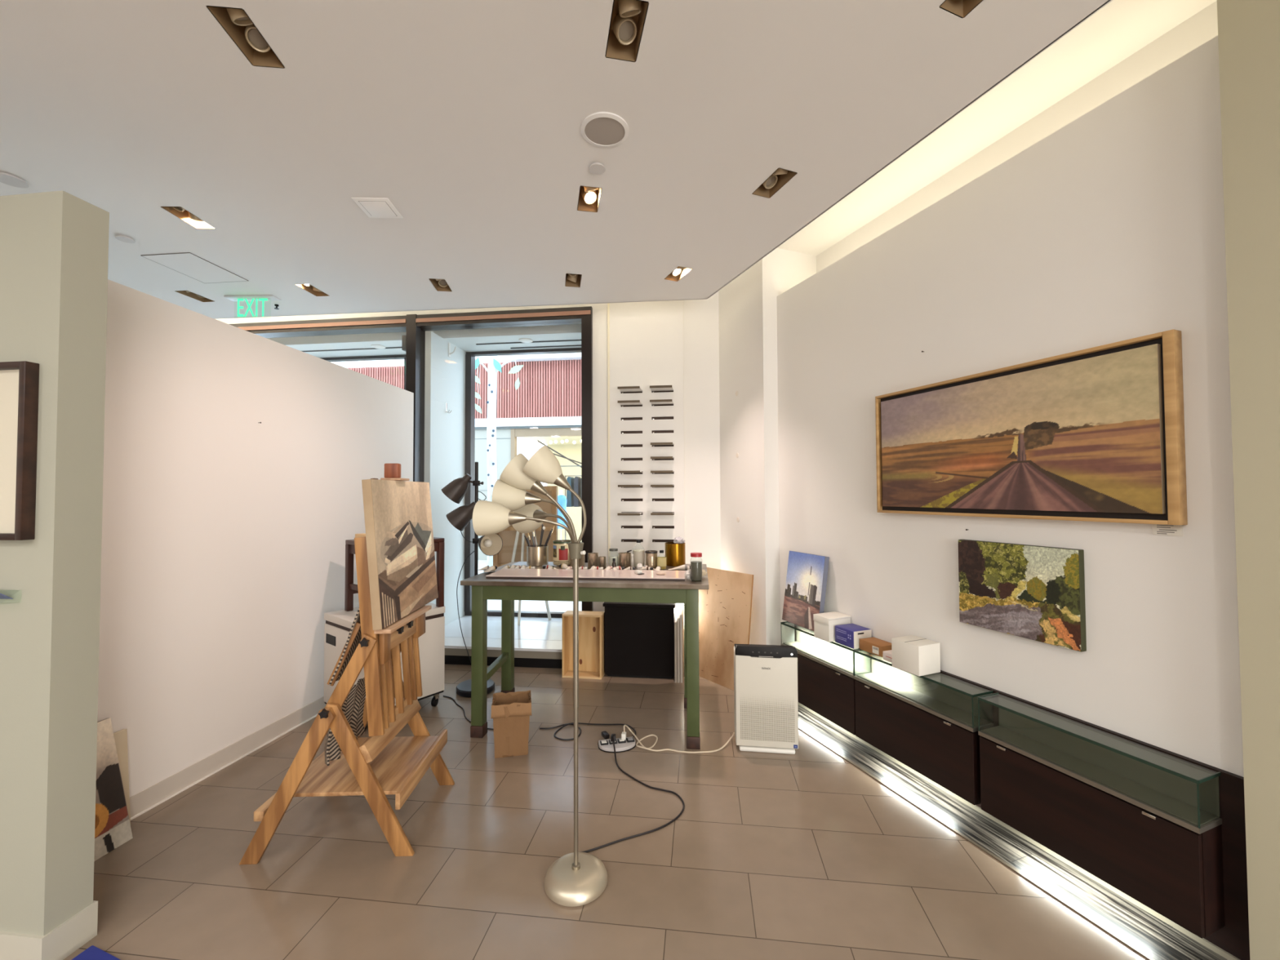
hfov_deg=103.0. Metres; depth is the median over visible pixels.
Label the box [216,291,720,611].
wall
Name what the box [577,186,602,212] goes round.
recessed light
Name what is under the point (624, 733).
lead
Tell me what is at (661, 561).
bottle
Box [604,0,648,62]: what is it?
recessed light
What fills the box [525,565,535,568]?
paint tube
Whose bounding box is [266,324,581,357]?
ceiling
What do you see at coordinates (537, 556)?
can
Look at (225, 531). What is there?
wall
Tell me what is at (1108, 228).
wall
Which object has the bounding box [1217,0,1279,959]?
wall
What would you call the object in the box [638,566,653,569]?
paint tube
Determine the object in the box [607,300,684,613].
panel
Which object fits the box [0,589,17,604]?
label holder
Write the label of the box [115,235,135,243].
sprinkler cover
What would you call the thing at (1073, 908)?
trim
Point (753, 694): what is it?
grille
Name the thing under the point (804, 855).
floor
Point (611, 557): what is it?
glass jar
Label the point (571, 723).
lead
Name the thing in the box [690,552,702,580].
lid jar
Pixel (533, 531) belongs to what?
brush
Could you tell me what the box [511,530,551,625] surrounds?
easel
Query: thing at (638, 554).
bottle
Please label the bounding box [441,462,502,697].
floor lamp
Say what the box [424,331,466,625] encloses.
wall
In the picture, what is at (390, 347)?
trim
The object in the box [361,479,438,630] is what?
canvas painting
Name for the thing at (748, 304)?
wall
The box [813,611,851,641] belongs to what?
carton
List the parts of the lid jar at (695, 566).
lid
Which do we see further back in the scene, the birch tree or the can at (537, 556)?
the birch tree
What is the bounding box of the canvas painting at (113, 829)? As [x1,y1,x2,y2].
[93,717,133,861]
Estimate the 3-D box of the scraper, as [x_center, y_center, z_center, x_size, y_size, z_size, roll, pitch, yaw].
[-0.005,0.584,3.225,0.040,0.022,0.060,1,-2,-33]
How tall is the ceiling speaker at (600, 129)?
0.010 m
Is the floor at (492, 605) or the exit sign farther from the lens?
the floor at (492, 605)
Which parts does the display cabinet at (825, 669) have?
door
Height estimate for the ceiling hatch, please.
0.004 m
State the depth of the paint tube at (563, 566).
3.52 m
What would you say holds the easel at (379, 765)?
on the floor at (804, 855)
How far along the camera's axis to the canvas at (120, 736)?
2.27 m
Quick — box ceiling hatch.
[141,252,248,283]
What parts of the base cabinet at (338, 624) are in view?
frame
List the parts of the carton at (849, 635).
panel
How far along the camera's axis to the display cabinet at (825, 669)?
3.13 m
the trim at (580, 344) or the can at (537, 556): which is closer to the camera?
the can at (537, 556)
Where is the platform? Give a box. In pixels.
[444,615,562,668]
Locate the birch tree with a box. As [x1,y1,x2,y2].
[475,355,526,566]
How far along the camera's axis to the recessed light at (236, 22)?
1.73 m
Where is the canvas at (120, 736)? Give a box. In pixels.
[113,728,130,823]
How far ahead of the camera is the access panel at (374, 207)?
2.69 m
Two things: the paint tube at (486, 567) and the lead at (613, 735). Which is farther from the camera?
the paint tube at (486, 567)
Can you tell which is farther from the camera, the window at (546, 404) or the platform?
the window at (546, 404)
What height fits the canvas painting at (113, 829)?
0.514 m
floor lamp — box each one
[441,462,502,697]
[472,445,607,906]
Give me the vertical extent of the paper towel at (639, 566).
0.050 m
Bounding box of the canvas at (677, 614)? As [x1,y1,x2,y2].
[674,613,678,683]
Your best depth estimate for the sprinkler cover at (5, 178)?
2.44 m
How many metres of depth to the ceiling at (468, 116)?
2.11 m
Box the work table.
[460,561,708,749]
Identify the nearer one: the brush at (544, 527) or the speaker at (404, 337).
the brush at (544, 527)
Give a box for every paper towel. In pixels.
[636,563,642,569]
[684,569,690,579]
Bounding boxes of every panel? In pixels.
[351,197,403,217]
[603,601,675,678]
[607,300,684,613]
[794,624,1249,959]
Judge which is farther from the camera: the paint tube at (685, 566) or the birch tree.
the birch tree
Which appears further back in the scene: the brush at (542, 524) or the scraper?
the brush at (542, 524)
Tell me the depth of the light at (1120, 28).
2.43 m
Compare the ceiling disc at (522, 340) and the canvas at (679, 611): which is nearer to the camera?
the canvas at (679, 611)
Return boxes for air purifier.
[733,644,798,754]
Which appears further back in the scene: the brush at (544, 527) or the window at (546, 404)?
the window at (546, 404)
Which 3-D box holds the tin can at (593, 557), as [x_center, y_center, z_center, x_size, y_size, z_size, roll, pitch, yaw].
[-0.330,0.569,3.582,0.076,0.108,0.076,0,-2,7]
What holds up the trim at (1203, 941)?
attached to the wall at (1108, 228)
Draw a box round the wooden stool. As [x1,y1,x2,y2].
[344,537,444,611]
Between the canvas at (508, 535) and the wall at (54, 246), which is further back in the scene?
the canvas at (508, 535)
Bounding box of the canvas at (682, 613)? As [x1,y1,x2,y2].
[680,606,684,683]
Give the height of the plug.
0.026 m
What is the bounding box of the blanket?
[324,608,365,765]
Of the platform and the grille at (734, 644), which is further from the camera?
the platform
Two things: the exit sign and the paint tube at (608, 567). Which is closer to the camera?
the paint tube at (608, 567)
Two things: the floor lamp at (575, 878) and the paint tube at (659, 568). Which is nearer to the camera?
the floor lamp at (575, 878)
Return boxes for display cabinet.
[780,621,871,734]
[853,648,993,804]
[977,692,1224,938]
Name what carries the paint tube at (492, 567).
on the dish
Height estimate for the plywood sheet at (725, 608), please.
0.868 m
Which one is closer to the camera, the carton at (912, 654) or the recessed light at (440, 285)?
the carton at (912, 654)
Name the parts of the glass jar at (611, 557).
lid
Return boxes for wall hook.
[445,402,451,413]
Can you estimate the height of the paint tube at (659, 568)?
0.035 m
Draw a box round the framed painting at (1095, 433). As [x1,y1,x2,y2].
[875,328,1187,524]
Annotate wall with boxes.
[0,190,109,936]
[97,279,413,796]
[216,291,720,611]
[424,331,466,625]
[718,248,816,645]
[776,35,1244,777]
[816,0,1217,272]
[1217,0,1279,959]
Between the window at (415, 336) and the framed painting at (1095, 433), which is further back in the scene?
the window at (415, 336)
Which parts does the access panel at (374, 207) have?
panel door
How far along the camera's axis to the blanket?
2.28 m
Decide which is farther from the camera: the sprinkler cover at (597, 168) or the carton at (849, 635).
the carton at (849, 635)
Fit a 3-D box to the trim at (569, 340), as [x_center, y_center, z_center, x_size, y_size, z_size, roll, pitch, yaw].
[-1.072,-1.407,5.192,1.250,0.010,0.018,0,-2,7]
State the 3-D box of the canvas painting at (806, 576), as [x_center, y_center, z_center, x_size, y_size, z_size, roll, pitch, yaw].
[1.111,0.740,3.436,0.104,0.484,0.365,0,-2,-21]
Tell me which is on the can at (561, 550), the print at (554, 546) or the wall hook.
the print at (554, 546)
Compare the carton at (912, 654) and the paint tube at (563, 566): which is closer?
the carton at (912, 654)
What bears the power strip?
on the floor at (804, 855)
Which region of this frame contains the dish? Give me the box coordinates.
[483,568,500,573]
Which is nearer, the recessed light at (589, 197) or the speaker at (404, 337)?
the recessed light at (589, 197)
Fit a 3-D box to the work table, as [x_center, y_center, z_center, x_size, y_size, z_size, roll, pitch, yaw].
[-0.298,1.095,3.431,1.500,0.952,0.865,0,-2,6]
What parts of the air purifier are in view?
control panel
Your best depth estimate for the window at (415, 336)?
4.77 m
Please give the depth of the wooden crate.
4.20 m
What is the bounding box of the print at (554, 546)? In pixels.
[553,545,556,557]
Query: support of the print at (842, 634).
attached to the carton at (849, 635)
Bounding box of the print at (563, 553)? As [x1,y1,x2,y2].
[559,548,568,559]
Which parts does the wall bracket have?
plate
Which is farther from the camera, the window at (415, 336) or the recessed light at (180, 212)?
the window at (415, 336)
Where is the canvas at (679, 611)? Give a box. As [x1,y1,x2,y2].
[677,609,680,682]
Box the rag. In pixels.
[702,568,706,576]
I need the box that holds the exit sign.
[223,295,280,316]
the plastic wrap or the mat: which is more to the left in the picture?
the mat
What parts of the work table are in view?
leg, leg, leg, leg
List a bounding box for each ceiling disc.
[370,344,385,348]
[518,337,533,342]
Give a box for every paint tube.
[478,565,489,570]
[483,565,497,572]
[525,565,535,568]
[542,564,556,568]
[559,563,568,568]
[588,566,603,569]
[604,565,613,569]
[610,565,624,569]
[623,566,635,569]
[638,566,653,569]
[655,565,661,570]
[668,564,690,570]
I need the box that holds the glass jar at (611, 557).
[608,548,617,566]
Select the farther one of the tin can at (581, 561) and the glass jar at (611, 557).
the tin can at (581, 561)
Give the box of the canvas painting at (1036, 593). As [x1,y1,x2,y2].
[958,539,1086,652]
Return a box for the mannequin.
[557,489,567,539]
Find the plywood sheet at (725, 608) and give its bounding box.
[698,567,753,690]
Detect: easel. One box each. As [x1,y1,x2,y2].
[239,463,454,864]
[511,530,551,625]
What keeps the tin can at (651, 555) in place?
on the work table
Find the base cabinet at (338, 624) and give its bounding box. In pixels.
[323,602,445,729]
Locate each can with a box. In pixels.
[526,544,548,566]
[552,539,570,566]
[569,555,584,567]
[587,552,598,568]
[598,555,605,568]
[617,551,631,568]
[644,550,657,568]
[664,542,685,566]
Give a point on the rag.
(704, 572)
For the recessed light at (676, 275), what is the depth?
3.59 m
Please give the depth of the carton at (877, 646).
2.84 m
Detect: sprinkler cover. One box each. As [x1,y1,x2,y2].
[0,172,29,187]
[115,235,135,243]
[589,162,605,174]
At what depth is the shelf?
2.27 m
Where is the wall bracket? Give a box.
[448,342,456,357]
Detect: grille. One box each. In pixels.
[584,117,625,145]
[733,644,792,648]
[740,693,795,742]
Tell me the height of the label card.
0.042 m
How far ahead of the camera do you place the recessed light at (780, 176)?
2.55 m
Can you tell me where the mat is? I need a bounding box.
[71,945,120,959]
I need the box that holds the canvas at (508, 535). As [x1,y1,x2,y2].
[493,485,557,567]
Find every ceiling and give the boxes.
[0,0,1110,318]
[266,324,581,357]
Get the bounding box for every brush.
[533,530,536,546]
[539,524,543,546]
[539,526,545,546]
[543,530,551,546]
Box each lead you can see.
[443,695,493,729]
[539,722,635,740]
[579,733,684,853]
[621,724,734,753]
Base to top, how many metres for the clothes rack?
1.894 m
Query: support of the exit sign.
hanging from the ceiling at (468, 116)
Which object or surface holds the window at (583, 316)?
in the wall at (700, 317)
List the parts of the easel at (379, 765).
leg, rail, knob, leg, knob, leg, rail, mast rail, knob, knob, leg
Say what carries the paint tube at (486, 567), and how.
on the dish
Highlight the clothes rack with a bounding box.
[564,475,581,539]
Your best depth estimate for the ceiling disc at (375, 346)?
5.30 m
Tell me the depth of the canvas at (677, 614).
3.98 m
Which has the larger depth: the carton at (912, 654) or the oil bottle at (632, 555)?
the oil bottle at (632, 555)
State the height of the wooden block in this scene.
0.042 m
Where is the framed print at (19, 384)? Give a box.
[0,360,39,540]
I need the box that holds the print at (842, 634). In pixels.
[836,628,850,641]
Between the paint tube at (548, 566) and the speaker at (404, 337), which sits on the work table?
the paint tube at (548, 566)
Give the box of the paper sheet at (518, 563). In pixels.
[510,561,557,566]
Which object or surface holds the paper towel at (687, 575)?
on the work table
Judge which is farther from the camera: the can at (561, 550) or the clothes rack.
the clothes rack
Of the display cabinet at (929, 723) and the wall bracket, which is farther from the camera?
the wall bracket
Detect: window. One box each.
[229,314,425,482]
[319,347,581,617]
[347,352,582,559]
[415,306,592,611]
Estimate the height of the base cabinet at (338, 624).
0.690 m
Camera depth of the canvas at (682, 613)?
3.98 m
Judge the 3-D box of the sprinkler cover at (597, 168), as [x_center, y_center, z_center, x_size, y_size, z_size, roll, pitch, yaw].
[-0.198,-1.451,2.370,0.076,0.013,0.076,0,-2,7]
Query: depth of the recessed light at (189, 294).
3.94 m
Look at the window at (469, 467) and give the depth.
5.52 m
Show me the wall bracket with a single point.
(449, 344)
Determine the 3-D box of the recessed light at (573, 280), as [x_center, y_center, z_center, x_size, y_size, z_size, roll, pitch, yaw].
[-0.477,-1.475,3.637,0.110,0.103,0.226,0,-2,-10]
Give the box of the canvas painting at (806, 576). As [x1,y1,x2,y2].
[782,551,829,631]
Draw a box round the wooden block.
[355,533,365,537]
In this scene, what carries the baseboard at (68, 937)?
attached to the wall at (54, 246)
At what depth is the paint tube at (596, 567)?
3.46 m
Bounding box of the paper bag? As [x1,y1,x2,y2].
[490,689,531,758]
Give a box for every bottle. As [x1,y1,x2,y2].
[612,558,616,567]
[631,554,633,568]
[632,539,644,567]
[657,550,666,568]
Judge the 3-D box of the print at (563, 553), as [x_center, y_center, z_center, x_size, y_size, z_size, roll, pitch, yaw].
[-0.556,0.540,3.696,0.065,0.083,0.007,0,-2,-5]
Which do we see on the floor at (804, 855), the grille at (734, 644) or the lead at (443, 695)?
the lead at (443, 695)
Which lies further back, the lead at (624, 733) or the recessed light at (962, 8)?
the lead at (624, 733)
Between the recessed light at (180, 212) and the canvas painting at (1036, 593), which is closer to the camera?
the canvas painting at (1036, 593)
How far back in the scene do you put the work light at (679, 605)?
4.31 m
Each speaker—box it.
[401,335,406,351]
[580,111,628,147]
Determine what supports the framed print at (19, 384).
attached to the wall at (54, 246)
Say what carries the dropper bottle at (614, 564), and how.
on the work table
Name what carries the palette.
on the work table
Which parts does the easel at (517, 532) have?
leg, leg, leg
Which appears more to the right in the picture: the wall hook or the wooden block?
the wall hook
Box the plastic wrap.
[673,536,684,543]
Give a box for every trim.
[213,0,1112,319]
[302,346,401,351]
[475,339,581,345]
[510,344,581,348]
[798,702,1240,959]
[798,726,1155,959]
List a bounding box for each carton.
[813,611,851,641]
[835,623,871,648]
[859,636,891,657]
[883,649,892,662]
[891,635,940,675]
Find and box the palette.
[485,568,685,581]
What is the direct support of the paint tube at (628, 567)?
on the work table
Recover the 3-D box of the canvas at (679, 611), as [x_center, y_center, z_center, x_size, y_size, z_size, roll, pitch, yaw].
[0.320,1.337,4.129,0.020,0.500,0.302,0,-2,7]
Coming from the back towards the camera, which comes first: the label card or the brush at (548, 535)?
the brush at (548, 535)
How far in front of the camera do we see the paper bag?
2.87 m
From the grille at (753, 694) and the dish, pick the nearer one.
the grille at (753, 694)
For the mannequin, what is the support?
on the floor at (492, 605)
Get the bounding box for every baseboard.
[0,900,97,959]
[129,696,325,817]
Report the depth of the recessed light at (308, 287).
3.83 m
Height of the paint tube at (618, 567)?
0.035 m
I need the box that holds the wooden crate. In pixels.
[562,610,604,679]
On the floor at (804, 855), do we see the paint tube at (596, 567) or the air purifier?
the air purifier
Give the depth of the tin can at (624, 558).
3.52 m
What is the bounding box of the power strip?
[597,736,635,752]
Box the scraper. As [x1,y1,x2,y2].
[634,569,644,574]
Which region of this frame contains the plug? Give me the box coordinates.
[601,730,609,738]
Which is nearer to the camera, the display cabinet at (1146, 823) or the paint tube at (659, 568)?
the display cabinet at (1146, 823)
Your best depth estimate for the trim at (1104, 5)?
2.52 m
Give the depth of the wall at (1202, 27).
2.46 m
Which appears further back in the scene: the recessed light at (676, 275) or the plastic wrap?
the plastic wrap
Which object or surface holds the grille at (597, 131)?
attached to the ceiling speaker at (600, 129)
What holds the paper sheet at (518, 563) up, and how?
on the work table
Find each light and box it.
[160,206,214,228]
[174,290,213,302]
[207,5,284,68]
[295,284,329,296]
[428,278,451,291]
[564,273,581,287]
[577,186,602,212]
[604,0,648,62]
[664,266,692,281]
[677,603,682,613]
[751,167,797,198]
[777,0,1217,255]
[939,0,982,17]
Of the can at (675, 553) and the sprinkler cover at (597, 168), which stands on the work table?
the can at (675, 553)
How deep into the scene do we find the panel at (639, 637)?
4.08 m
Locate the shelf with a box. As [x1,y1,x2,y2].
[293,735,439,796]
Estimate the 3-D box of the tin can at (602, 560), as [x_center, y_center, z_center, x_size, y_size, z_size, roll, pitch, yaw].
[-0.265,0.580,3.569,0.055,0.084,0.055,0,-2,7]
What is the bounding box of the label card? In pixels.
[1152,524,1182,536]
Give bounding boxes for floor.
[63,664,1227,959]
[477,560,582,612]
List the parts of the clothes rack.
rail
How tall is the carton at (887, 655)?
0.045 m
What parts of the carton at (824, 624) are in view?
lid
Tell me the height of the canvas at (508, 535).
0.871 m
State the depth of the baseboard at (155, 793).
2.73 m
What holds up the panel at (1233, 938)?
on the trim at (1203, 941)

